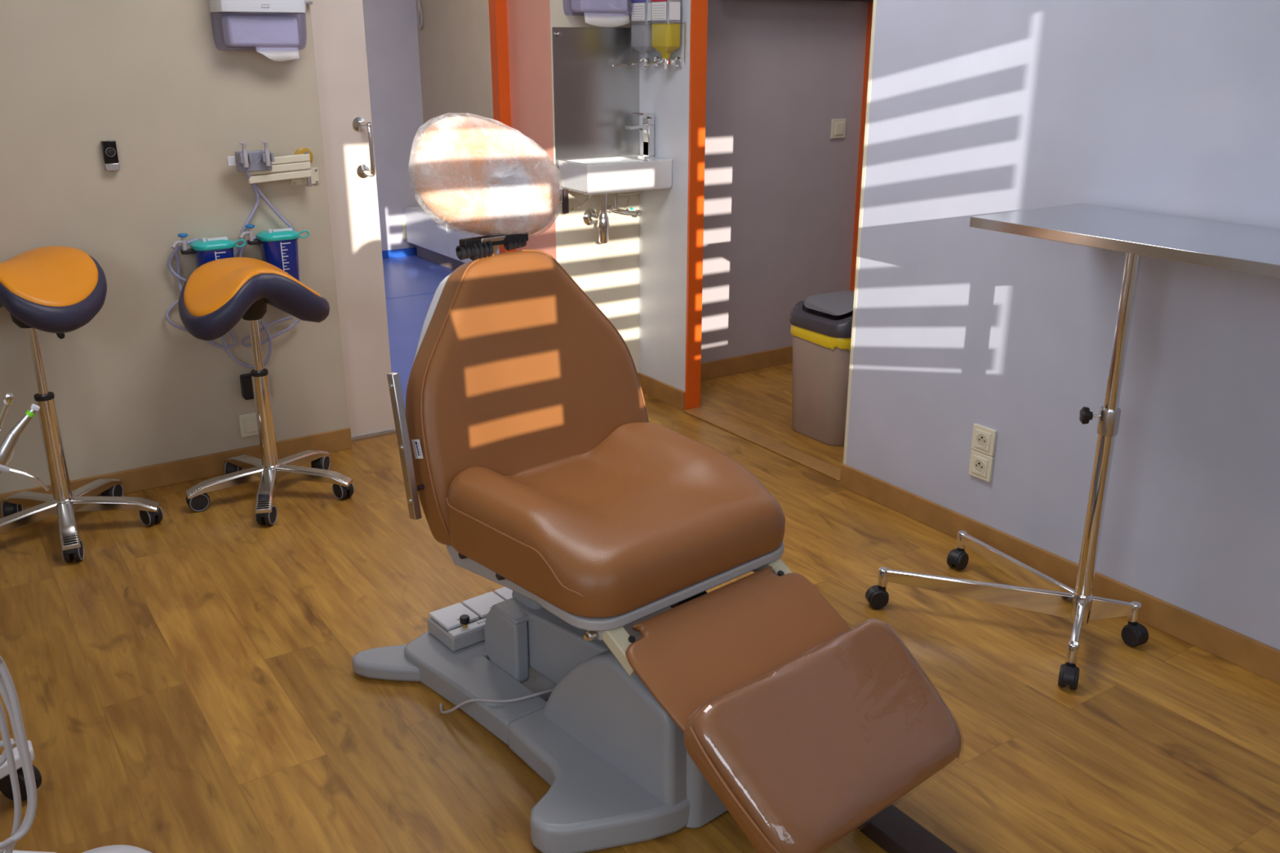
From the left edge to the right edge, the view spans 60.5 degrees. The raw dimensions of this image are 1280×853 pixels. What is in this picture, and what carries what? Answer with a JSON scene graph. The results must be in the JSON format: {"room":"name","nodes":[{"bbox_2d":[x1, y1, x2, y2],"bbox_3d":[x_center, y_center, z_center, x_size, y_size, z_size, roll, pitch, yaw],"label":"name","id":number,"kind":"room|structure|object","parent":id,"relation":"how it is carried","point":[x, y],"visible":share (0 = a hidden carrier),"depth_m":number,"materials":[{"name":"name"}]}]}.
{"room":"dental clinic","nodes":[
{"label":"dental clinic","id":0,"kind":"room"},
{"bbox_2d":[362,0,426,250],"bbox_3d":[-3.112,-2.130,6.612,3.780,2.550,0.100,-13,23,-32],"label":"wall","id":1,"kind":"structure","parent":0,"point":[391,31],"depth_m":7.55,"materials":[{"name":"white paint"}]},
{"bbox_2d":[401,217,406,228],"bbox_3d":[-1.656,-1.448,7.812,0.075,0.075,0.018,-13,23,-32],"label":"wall socket","id":2,"kind":"object","parent":1,"relation":"attached to","point":[403,220],"visible":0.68,"depth_m":7.80,"materials":[{"name":"beige plastic"}]},
{"bbox_2d":[402,228,407,239],"bbox_3d":[-1.656,-1.376,7.838,0.075,0.075,0.018,-13,23,-32],"label":"wall socket","id":3,"kind":"object","parent":1,"relation":"attached to","point":[404,230],"visible":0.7,"depth_m":7.82,"materials":[{"name":"beige plastic"}]},
{"bbox_2d":[0,0,868,493],"bbox_3d":[-1.115,-1.183,3.908,5.900,2.550,0.385,-13,23,-32],"label":"wall","id":4,"kind":"structure","parent":0,"point":[131,388],"depth_m":3.73,"materials":[{"name":"beige paint"}]},
{"bbox_2d":[100,140,119,171],"bbox_3d":[-1.651,-0.844,3.424,0.040,0.090,0.030,-13,23,-32],"label":"controller","id":5,"kind":"object","parent":4,"relation":"attached to","point":[109,152],"visible":1,"depth_m":3.42,"materials":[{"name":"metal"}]},
{"bbox_2d":[0,427,351,518],"bbox_3d":[-2.281,0.307,3.389,2.868,0.080,0.014,-13,23,-32],"label":"baseboard","id":6,"kind":"structure","parent":4,"relation":"attached to","point":[158,475],"depth_m":3.84,"materials":[{"name":"brown wood"}]},
{"bbox_2d":[171,232,245,268],"bbox_3d":[-1.426,-0.531,3.639,0.230,0.232,0.117,-13,23,-32],"label":"canister","id":7,"kind":"object","parent":4,"relation":"attached to","point":[205,250],"visible":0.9,"depth_m":3.58,"materials":[{"name":"teal plastic"}]},
{"bbox_2d":[167,237,198,282],"bbox_3d":[-1.500,-0.530,3.623,0.104,0.178,0.022,-13,23,-32],"label":"tube","id":8,"kind":"object","parent":7,"relation":"attached to","point":[188,242],"visible":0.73,"depth_m":3.60,"materials":[{"name":"grey plastic"}]},
{"bbox_2d":[165,244,236,348],"bbox_3d":[-1.481,-0.434,3.675,0.215,0.376,0.022,-13,23,-32],"label":"tube","id":9,"kind":"object","parent":7,"relation":"attached to","point":[176,302],"visible":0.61,"depth_m":3.64,"materials":[{"name":"grey plastic"}]},
{"bbox_2d":[194,247,234,268],"bbox_3d":[-1.409,-0.508,3.654,0.122,0.180,0.099,-13,23,-32],"label":"jar","id":10,"kind":"object","parent":7,"relation":"on","point":[202,255],"depth_m":3.59,"materials":[{"name":"blue plastic"}]},
{"bbox_2d":[240,373,253,399],"bbox_3d":[-1.358,-0.144,3.868,0.085,0.085,0.045,-13,23,-32],"label":"adapter","id":11,"kind":"object","parent":4,"relation":"attached to","point":[246,380],"visible":0.46,"depth_m":3.84,"materials":[{"name":"black plastic"}]},
{"bbox_2d":[238,411,257,437],"bbox_3d":[-1.383,-0.008,3.917,0.085,0.085,0.016,-13,23,-32],"label":"wall socket","id":12,"kind":"object","parent":4,"relation":"attached to","point":[247,421],"visible":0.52,"depth_m":3.90,"materials":[{"name":"beige plastic"}]},
{"bbox_2d":[208,0,306,61],"bbox_3d":[-1.212,-1.339,3.500,0.281,0.335,0.130,-13,23,-32],"label":"dispenser","id":13,"kind":"object","parent":4,"relation":"attached to","point":[276,37],"visible":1,"depth_m":3.49,"materials":[{"name":"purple plastic"}]},
{"bbox_2d":[255,45,299,61],"bbox_3d":[-1.172,-1.214,3.551,0.135,0.065,0.016,-13,23,-32],"label":"paper towel","id":14,"kind":"object","parent":13,"relation":"hanging from","point":[276,53],"depth_m":3.56,"materials":[{"name":"white paper"}]},
{"bbox_2d":[226,150,319,186],"bbox_3d":[-1.209,-0.862,3.676,0.088,0.127,0.317,17,25,39],"label":"wall bracket","id":15,"kind":"object","parent":4,"relation":"attached to","point":[300,173],"visible":0.98,"depth_m":3.66,"materials":[{"name":"beige plastic"}]},
{"bbox_2d":[239,142,248,167],"bbox_3d":[-1.284,-0.882,3.564,0.021,0.079,0.018,-13,23,-32],"label":"suction handpiece","id":16,"kind":"object","parent":15,"relation":"in","point":[246,163],"visible":1,"depth_m":3.56,"materials":[{"name":"grey plastic"}]},
{"bbox_2d":[233,150,259,255],"bbox_3d":[-1.364,-0.701,3.619,0.244,0.406,0.087,-13,23,-32],"label":"tube","id":17,"kind":"object","parent":15,"relation":"hanging from","point":[257,202],"visible":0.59,"depth_m":3.69,"materials":[{"name":"grey plastic"}]},
{"bbox_2d":[262,141,271,165],"bbox_3d":[-1.225,-0.895,3.602,0.021,0.079,0.018,-13,23,-32],"label":"suction handpiece","id":18,"kind":"object","parent":15,"relation":"in","point":[268,162],"visible":1,"depth_m":3.60,"materials":[{"name":"grey plastic"}]},
{"bbox_2d":[253,150,298,239],"bbox_3d":[-1.245,-0.741,3.720,0.081,0.394,0.149,8,21,21],"label":"tube","id":19,"kind":"object","parent":15,"relation":"hanging from","point":[259,159],"visible":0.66,"depth_m":3.71,"materials":[{"name":"grey plastic"}]},
{"bbox_2d":[294,147,312,163],"bbox_3d":[-1.152,-0.924,3.764,0.062,0.062,0.011,-13,23,-32],"label":"disc","id":20,"kind":"object","parent":15,"relation":"attached to","point":[300,151],"visible":0.34,"depth_m":3.75,"materials":[{"name":"yellow plastic"}]},
{"bbox_2d":[239,224,309,281],"bbox_3d":[-1.247,-0.580,3.749,0.230,0.232,0.117,-13,23,-32],"label":"canister","id":21,"kind":"object","parent":4,"relation":"attached to","point":[279,246],"visible":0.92,"depth_m":3.71,"materials":[{"name":"teal plastic"}]},
{"bbox_2d":[237,237,244,257],"bbox_3d":[-1.347,-0.598,3.706,0.033,0.098,0.018,-7,20,-18],"label":"tube","id":22,"kind":"object","parent":21,"relation":"attached to","point":[241,242],"visible":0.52,"depth_m":3.70,"materials":[{"name":"grey plastic"}]},
{"bbox_2d":[222,235,272,368],"bbox_3d":[-1.355,-0.420,3.758,0.171,0.464,0.022,-13,23,-32],"label":"tube","id":23,"kind":"object","parent":21,"relation":"attached to","point":[227,350],"visible":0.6,"depth_m":3.81,"materials":[{"name":"grey plastic"}]},
{"bbox_2d":[240,315,299,346],"bbox_3d":[-1.292,-0.333,3.842,0.210,0.093,0.021,-13,23,-32],"label":"tube","id":24,"kind":"object","parent":23,"relation":"attached to","point":[297,321],"visible":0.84,"depth_m":3.84,"materials":[{"name":"grey plastic"}]},
{"bbox_2d":[259,238,299,281],"bbox_3d":[-1.230,-0.557,3.764,0.122,0.180,0.099,-13,23,-32],"label":"jar","id":25,"kind":"object","parent":21,"relation":"on","point":[282,253],"depth_m":3.71,"materials":[{"name":"blue plastic"}]},
{"bbox_2d":[305,0,312,4],"bbox_3d":[-1.098,-1.397,3.621,0.028,0.020,0.035,-13,23,-32],"label":"clip","id":26,"kind":"object","parent":4,"relation":"attached to","point":[308,2],"visible":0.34,"depth_m":3.61,"materials":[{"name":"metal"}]},
{"bbox_2d":[351,429,395,442],"bbox_3d":[-0.765,-0.035,4.469,0.912,0.012,0.075,-13,23,-32],"label":"trim","id":27,"kind":"structure","parent":4,"relation":"attached to","point":[389,432],"depth_m":4.26,"materials":[{"name":"wood"}]},
{"bbox_2d":[559,189,568,213],"bbox_3d":[-0.308,-0.893,4.338,0.020,0.093,0.070,-13,23,-32],"label":"bracket","id":28,"kind":"object","parent":4,"relation":"attached to","point":[564,193],"visible":0.79,"depth_m":4.31,"materials":[{"name":"metal"}]},
{"bbox_2d":[551,26,639,174],"bbox_3d":[-0.163,-1.284,4.336,0.396,0.548,0.020,-13,23,-32],"label":"mirror","id":29,"kind":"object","parent":4,"relation":"attached to","point":[593,100],"depth_m":4.33,"materials":[{"name":"silver metal"}]},
{"bbox_2d":[570,0,631,26],"bbox_3d":[-0.146,-1.696,4.134,0.268,0.362,0.130,-13,23,-32],"label":"dispenser","id":30,"kind":"object","parent":4,"relation":"attached to","point":[602,13],"visible":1,"depth_m":4.16,"materials":[{"name":"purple plastic"}]},
{"bbox_2d":[583,8,629,26],"bbox_3d":[-0.127,-1.563,4.179,0.200,0.082,0.016,-13,23,-32],"label":"paper towel","id":31,"kind":"object","parent":30,"relation":"hanging from","point":[597,17],"depth_m":4.18,"materials":[{"name":"white paper"}]},
{"bbox_2d":[559,155,671,195],"bbox_3d":[-0.101,-0.997,4.340,0.393,0.112,0.239,-13,23,-32],"label":"washbasin","id":32,"kind":"object","parent":4,"relation":"attached to","point":[629,173],"visible":1,"depth_m":4.25,"materials":[{"name":"white ceramic"}]},
{"bbox_2d":[568,195,591,212],"bbox_3d":[-0.237,-0.888,4.374,0.128,0.061,0.021,-17,26,-40],"label":"chain","id":33,"kind":"object","parent":32,"relation":"hanging from","point":[581,203],"visible":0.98,"depth_m":4.37,"materials":[{"name":"silver metal"}]},
{"bbox_2d":[583,193,609,243],"bbox_3d":[-0.166,-0.852,4.425,0.068,0.222,0.123,-16,25,-39],"label":"trap","id":34,"kind":"object","parent":32,"relation":"attached to","point":[590,217],"visible":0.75,"depth_m":4.41,"materials":[{"name":"silver metal"}]},
{"bbox_2d":[596,212,609,243],"bbox_3d":[-0.148,-0.799,4.421,0.050,0.125,0.050,-13,23,-32],"label":"cup","id":35,"kind":"object","parent":34,"relation":"on","point":[602,220],"depth_m":4.40,"materials":[{"name":"silver metal"}]},
{"bbox_2d":[614,190,643,207],"bbox_3d":[-0.053,-0.937,4.483,0.159,0.086,0.014,-11,22,-28],"label":"supply hose","id":36,"kind":"object","parent":32,"relation":"attached to","point":[630,193],"visible":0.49,"depth_m":4.49,"materials":[{"name":"metal"}]},
{"bbox_2d":[625,112,654,158],"bbox_3d":[0.000,-1.161,4.374,0.116,0.176,0.048,-13,23,-32],"label":"tap","id":37,"kind":"object","parent":32,"relation":"on","point":[647,129],"visible":1,"depth_m":4.38,"materials":[{"name":"silver metal"}]},
{"bbox_2d":[606,193,642,216],"bbox_3d":[-0.072,-0.901,4.475,0.170,0.100,0.071,-3,19,-7],"label":"angle valve","id":38,"kind":"object","parent":4,"relation":"attached to","point":[609,208],"visible":0.97,"depth_m":4.46,"materials":[{"name":"silver metal"}]},
{"bbox_2d":[612,22,661,66],"bbox_3d":[-0.031,-1.473,4.234,0.216,0.163,0.136,-13,23,-32],"label":"bracket","id":39,"kind":"object","parent":4,"relation":"attached to","point":[657,59],"visible":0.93,"depth_m":4.27,"materials":[{"name":"silver metal"}]},
{"bbox_2d":[631,0,654,68],"bbox_3d":[0.019,-1.528,4.248,0.071,0.273,0.122,-13,23,-32],"label":"soap bottle","id":40,"kind":"object","parent":39,"relation":"in","point":[641,10],"visible":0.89,"depth_m":4.21,"materials":[{"name":"clear plastic"}]},
{"bbox_2d":[637,372,684,410],"bbox_3d":[-0.074,-0.117,4.600,0.403,0.080,0.350,-13,23,-32],"label":"baseboard","id":41,"kind":"structure","parent":4,"relation":"attached to","point":[667,393],"depth_m":4.68,"materials":[{"name":"brown wood"}]},
{"bbox_2d":[700,345,792,381],"bbox_3d":[0.557,-0.309,5.149,1.140,0.080,0.014,-13,23,-32],"label":"baseboard","id":42,"kind":"structure","parent":4,"relation":"attached to","point":[763,359],"depth_m":5.10,"materials":[{"name":"brown wood"}]},
{"bbox_2d":[830,118,846,138],"bbox_3d":[0.910,-1.364,5.030,0.085,0.085,0.016,-13,23,-32],"label":"light switch","id":43,"kind":"object","parent":4,"relation":"attached to","point":[837,126],"visible":1,"depth_m":5.02,"materials":[{"name":"beige plastic"}]},
{"bbox_2d":[806,0,873,2],"bbox_3d":[0.684,-2.044,4.550,0.900,0.520,0.142,-13,23,-32],"label":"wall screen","id":44,"kind":"object","parent":4,"relation":"attached to","point":[868,1],"visible":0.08,"depth_m":4.72,"materials":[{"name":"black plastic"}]},
{"bbox_2d":[849,2,873,291],"bbox_3d":[1.113,-1.592,5.077,0.180,2.550,0.045,-13,23,-32],"label":"trim","id":45,"kind":"structure","parent":4,"relation":"attached to","point":[870,4],"depth_m":5.13,"materials":[{"name":"orange paint"}]},
{"bbox_2d":[415,0,493,131],"bbox_3d":[-0.596,-2.042,6.360,0.100,2.550,3.350,-13,23,-32],"label":"wall","id":46,"kind":"structure","parent":0,"point":[454,42],"depth_m":7.09,"materials":[{"name":"beige paint"}]},
{"bbox_2d":[385,292,435,299],"bbox_3d":[-2.383,-0.569,6.009,3.780,0.001,0.015,-13,23,-32],"label":"trim","id":47,"kind":"structure","parent":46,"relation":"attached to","point":[432,292],"depth_m":6.63,"materials":[{"name":"blue plastic"}]},
{"bbox_2d":[417,0,422,28],"bbox_3d":[-1.479,-2.801,7.368,0.017,0.247,0.082,-13,23,-32],"label":"hanging cord","id":48,"kind":"object","parent":46,"relation":"hanging from","point":[419,2],"visible":1,"depth_m":7.37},
{"bbox_2d":[0,255,1279,852],"bbox_3d":[-0.692,0.251,3.744,6.100,0.051,8.500,-13,23,-32],"label":"floor","id":49,"kind":"structure","parent":0,"point":[189,683],"depth_m":2.60,"materials":[{"name":"brown wood"}]},
{"bbox_2d":[0,740,56,852],"bbox_3d":[-1.383,0.468,1.796,0.646,0.830,0.480,-13,23,-32],"label":"cart","id":50,"kind":"object","parent":49,"relation":"on","point":[6,788],"visible":0.56,"depth_m":2.20,"materials":[{"name":"white plastic"}]},
{"bbox_2d":[0,391,13,431],"bbox_3d":[-1.013,0.028,1.713,0.087,0.157,0.015,-13,23,-32],"label":"turbine handpiece","id":51,"kind":"object","parent":50,"relation":"on","point":[8,397],"visible":1,"depth_m":1.71,"materials":[{"name":"silver metal"}]},
{"bbox_2d":[0,737,15,766],"bbox_3d":[-1.061,0.529,1.720,0.199,0.112,0.043,6,20,17],"label":"hose","id":52,"kind":"object","parent":50,"relation":"attached to","point":[3,758],"visible":0.63,"depth_m":1.70,"materials":[{"name":"white plastic"}]},
{"bbox_2d":[0,700,22,852],"bbox_3d":[-1.050,0.444,1.684,0.223,0.526,0.064,13,23,34],"label":"hose","id":53,"kind":"object","parent":50,"relation":"hanging from","point":[3,726],"visible":0.87,"depth_m":1.67,"materials":[{"name":"grey plastic"}]},
{"bbox_2d":[0,673,29,852],"bbox_3d":[-1.035,0.422,1.658,0.266,0.478,0.075,13,23,33],"label":"hose","id":54,"kind":"object","parent":50,"relation":"hanging from","point":[3,691],"visible":0.42,"depth_m":1.62,"materials":[{"name":"grey plastic"}]},
{"bbox_2d":[0,656,37,849],"bbox_3d":[-1.022,0.440,1.646,0.307,0.512,0.079,14,24,35],"label":"hose","id":55,"kind":"object","parent":50,"relation":"hanging from","point":[4,671],"visible":1,"depth_m":1.59,"materials":[{"name":"grey plastic"}]},
{"bbox_2d":[0,404,39,475],"bbox_3d":[-1.002,0.049,1.729,0.125,0.156,0.024,-13,23,-32],"label":"contra angle handpiece","id":56,"kind":"object","parent":50,"relation":"on","point":[7,446],"visible":0.99,"depth_m":1.72,"materials":[{"name":"metal"}]},
{"bbox_2d":[0,464,48,491],"bbox_3d":[-0.978,0.069,1.690,0.111,0.089,0.018,-13,23,-32],"label":"syringe","id":57,"kind":"object","parent":50,"relation":"on","point":[2,468],"visible":1,"depth_m":1.70,"materials":[{"name":"silver metal"}]},
{"bbox_2d":[0,245,163,562],"bbox_3d":[-1.787,-0.076,3.291,0.529,0.868,0.520,-13,23,-32],"label":"stool","id":58,"kind":"object","parent":49,"relation":"on","point":[59,290],"visible":1,"depth_m":3.24,"materials":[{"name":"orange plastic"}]},
{"bbox_2d":[82,844,151,852],"bbox_3d":[-0.964,0.804,2.031,0.105,0.040,0.071,-13,23,-32],"label":"switch","id":59,"kind":"object","parent":49,"relation":"on","point":[113,848],"visible":1,"depth_m":2.03,"materials":[{"name":"white plastic"}]},
{"bbox_2d":[177,257,354,525],"bbox_3d":[-1.254,-0.140,3.592,0.526,0.791,0.527,-15,25,-37],"label":"stool","id":60,"kind":"object","parent":49,"relation":"on","point":[220,293],"visible":1,"depth_m":3.48,"materials":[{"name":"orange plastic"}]},
{"bbox_2d":[404,205,499,270],"bbox_3d":[-0.998,-1.107,7.027,0.181,0.345,2.130,-13,23,-32],"label":"base cabinet","id":61,"kind":"object","parent":49,"relation":"on","point":[434,242],"visible":0.36,"depth_m":7.46,"materials":[{"name":"white plastic"}]},
{"bbox_2d":[440,688,553,714],"bbox_3d":[-0.298,0.622,2.485,0.326,0.082,0.102,-1,19,-2],"label":"power cable","id":62,"kind":"object","parent":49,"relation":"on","point":[459,705],"visible":0.84,"depth_m":2.44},
{"bbox_2d":[351,112,964,852],"bbox_3d":[0.018,0.055,2.250,0.863,1.302,1.304,-16,25,-38],"label":"chair","id":63,"kind":"object","parent":49,"relation":"on","point":[529,447],"visible":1,"depth_m":2.25,"materials":[{"name":"brown leather"}]},
{"bbox_2d":[413,441,421,455],"bbox_3d":[-0.479,0.049,2.364,0.001,0.035,0.030,-16,25,-38],"label":"print","id":64,"kind":"object","parent":63,"relation":"attached to","point":[415,442],"depth_m":2.36},
{"bbox_2d":[426,586,512,651],"bbox_3d":[-0.376,0.461,2.754,0.288,0.073,0.128,-15,24,-36],"label":"foot pedal","id":65,"kind":"object","parent":63,"relation":"on","point":[458,626],"visible":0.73,"depth_m":2.69,"materials":[{"name":"white plastic"}]},
{"bbox_2d":[408,112,561,235],"bbox_3d":[-0.334,-0.554,2.459,0.392,0.292,0.120,-16,25,-38],"label":"headrest cover","id":66,"kind":"object","parent":63,"relation":"attached to","point":[477,175],"depth_m":2.41,"materials":[{"name":"clear plastic"}]},
{"bbox_2d":[447,422,785,617],"bbox_3d":[-0.042,0.175,2.366,0.616,0.158,0.527,-16,25,-38],"label":"seat cushion","id":67,"kind":"object","parent":63,"relation":"on","point":[596,519],"depth_m":2.25,"materials":[{"name":"brown leather"}]},
{"bbox_2d":[684,621,960,852],"bbox_3d":[0.351,0.569,2.023,0.543,0.233,0.278,-16,25,-38],"label":"cushion","id":68,"kind":"object","parent":63,"relation":"on","point":[802,753],"depth_m":1.95,"materials":[{"name":"brown leather"}]},
{"bbox_2d":[789,289,854,446],"bbox_3d":[0.804,-0.245,4.259,0.407,0.548,0.332,-13,23,-32],"label":"bin","id":69,"kind":"object","parent":49,"relation":"on","point":[820,374],"visible":0.51,"depth_m":4.14,"materials":[{"name":"beige plastic"}]},
{"bbox_2d":[790,324,851,350],"bbox_3d":[0.804,-0.373,4.215,0.396,0.054,0.322,-13,23,-32],"label":"bag","id":70,"kind":"object","parent":69,"relation":"in","point":[827,341],"visible":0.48,"depth_m":4.07,"materials":[{"name":"yellow plastic"}]},
{"bbox_2d":[857,804,957,852],"bbox_3d":[0.637,0.851,1.904,0.080,0.035,0.665,-13,23,-32],"label":"rail","id":71,"kind":"object","parent":49,"relation":"on","point":[894,831],"visible":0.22,"depth_m":2.08,"materials":[{"name":"black metal"}]},
{"bbox_2d":[865,203,1279,689],"bbox_3d":[1.103,0.073,2.576,0.542,1.060,1.049,-13,23,-32],"label":"table","id":72,"kind":"object","parent":49,"relation":"on","point":[1250,249],"visible":1,"depth_m":2.60,"materials":[{"name":"silver metal"}]},
{"bbox_2d":[639,0,1279,649],"bbox_3d":[1.335,-0.719,2.582,0.100,2.550,4.750,-13,23,-32],"label":"wall","id":73,"kind":"structure","parent":0,"point":[978,107],"depth_m":2.92,"materials":[{"name":"white paint"}]},
{"bbox_2d":[644,21,685,67],"bbox_3d":[0.069,-1.438,4.137,0.166,0.163,0.136,-13,23,-32],"label":"bracket","id":74,"kind":"object","parent":73,"relation":"attached to","point":[678,61],"visible":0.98,"depth_m":4.15,"materials":[{"name":"silver metal"}]},
{"bbox_2d":[651,0,680,69],"bbox_3d":[0.097,-1.490,4.138,0.071,0.273,0.122,-13,23,-32],"label":"soap bottle","id":75,"kind":"object","parent":74,"relation":"on","point":[665,36],"visible":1,"depth_m":4.10,"materials":[{"name":"yellow plastic"}]},
{"bbox_2d":[684,0,707,409],"bbox_3d":[0.220,-1.276,4.173,0.070,2.550,0.012,-13,23,-32],"label":"trim","id":76,"kind":"structure","parent":73,"relation":"attached to","point":[699,8],"depth_m":4.30,"materials":[{"name":"orange paint"}]},
{"bbox_2d":[683,407,840,481],"bbox_3d":[0.477,0.059,4.208,0.080,0.008,0.948,-13,23,-32],"label":"trim","id":77,"kind":"structure","parent":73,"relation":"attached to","point":[818,465],"depth_m":4.18,"materials":[{"name":"brown wood"}]},
{"bbox_2d":[843,0,876,464],"bbox_3d":[0.746,-1.009,3.410,0.102,2.550,0.014,-13,23,-32],"label":"trim","id":78,"kind":"structure","parent":73,"relation":"attached to","point":[874,6],"depth_m":3.51,"materials":[{"name":"beige plastic"}]},
{"bbox_2d":[968,449,994,482],"bbox_3d":[1.013,0.117,3.271,0.018,0.080,0.080,-13,23,-32],"label":"wall socket","id":79,"kind":"object","parent":73,"relation":"attached to","point":[981,464],"visible":1,"depth_m":3.26,"materials":[{"name":"beige plastic"}]},
{"bbox_2d":[973,459,985,473],"bbox_3d":[1.009,0.118,3.268,0.001,0.043,0.043,-13,23,-32],"label":"socket","id":80,"kind":"object","parent":79,"relation":"attached to","point":[979,465],"depth_m":3.27,"materials":[{"name":"beige plastic"}]},
{"bbox_2d":[971,423,996,456],"bbox_3d":[1.013,0.040,3.244,0.018,0.080,0.080,-13,23,-32],"label":"wall socket","id":81,"kind":"object","parent":73,"relation":"attached to","point":[984,438],"visible":1,"depth_m":3.24,"materials":[{"name":"beige plastic"}]},
{"bbox_2d":[976,433,987,447],"bbox_3d":[1.009,0.041,3.241,0.001,0.043,0.043,-13,23,-32],"label":"socket","id":82,"kind":"object","parent":81,"relation":"attached to","point":[981,438],"depth_m":3.24,"materials":[{"name":"beige plastic"}]},
{"bbox_2d":[840,463,1279,684],"bbox_3d":[1.654,0.637,2.446,0.014,0.080,3.437,-13,23,-32],"label":"baseboard","id":83,"kind":"structure","parent":73,"relation":"attached to","point":[1263,660],"depth_m":3.05,"materials":[{"name":"brown wood"}]},
{"bbox_3d":[-0.755,-2.228,3.686,0.912,0.430,0.140,-13,23,-32],"label":"wall","id":84,"kind":"structure","parent":0,"visible":0},
{"bbox_2d":[309,0,395,438],"bbox_3d":[-1.460,-0.867,3.638,1.225,2.108,0.106,-13,23,-32],"label":"door","id":85,"kind":"structure","parent":84,"relation":"in","point":[338,27],"depth_m":3.98,"materials":[{"name":"white wood"}]},
{"bbox_3d":[-2.131,-1.647,5.233,3.780,2.550,3.520,-13,23,-32],"label":"wall","id":86,"kind":"structure","parent":0,"visible":0},
{"bbox_2d":[382,247,417,258],"bbox_3d":[-2.164,-0.516,5.778,3.680,0.055,3.150,-13,23,-32],"label":"baseboard","id":87,"kind":"structure","parent":86,"relation":"attached to","point":[412,251],"depth_m":7.83,"materials":[{"name":"blue plastic"}]},
{"bbox_2d":[488,0,515,253],"bbox_3d":[-0.566,-1.228,4.566,0.060,2.200,0.060,-13,23,-32],"label":"trim","id":88,"kind":"structure","parent":86,"relation":"attached to","point":[497,8],"depth_m":4.46,"materials":[{"name":"orange paint"}]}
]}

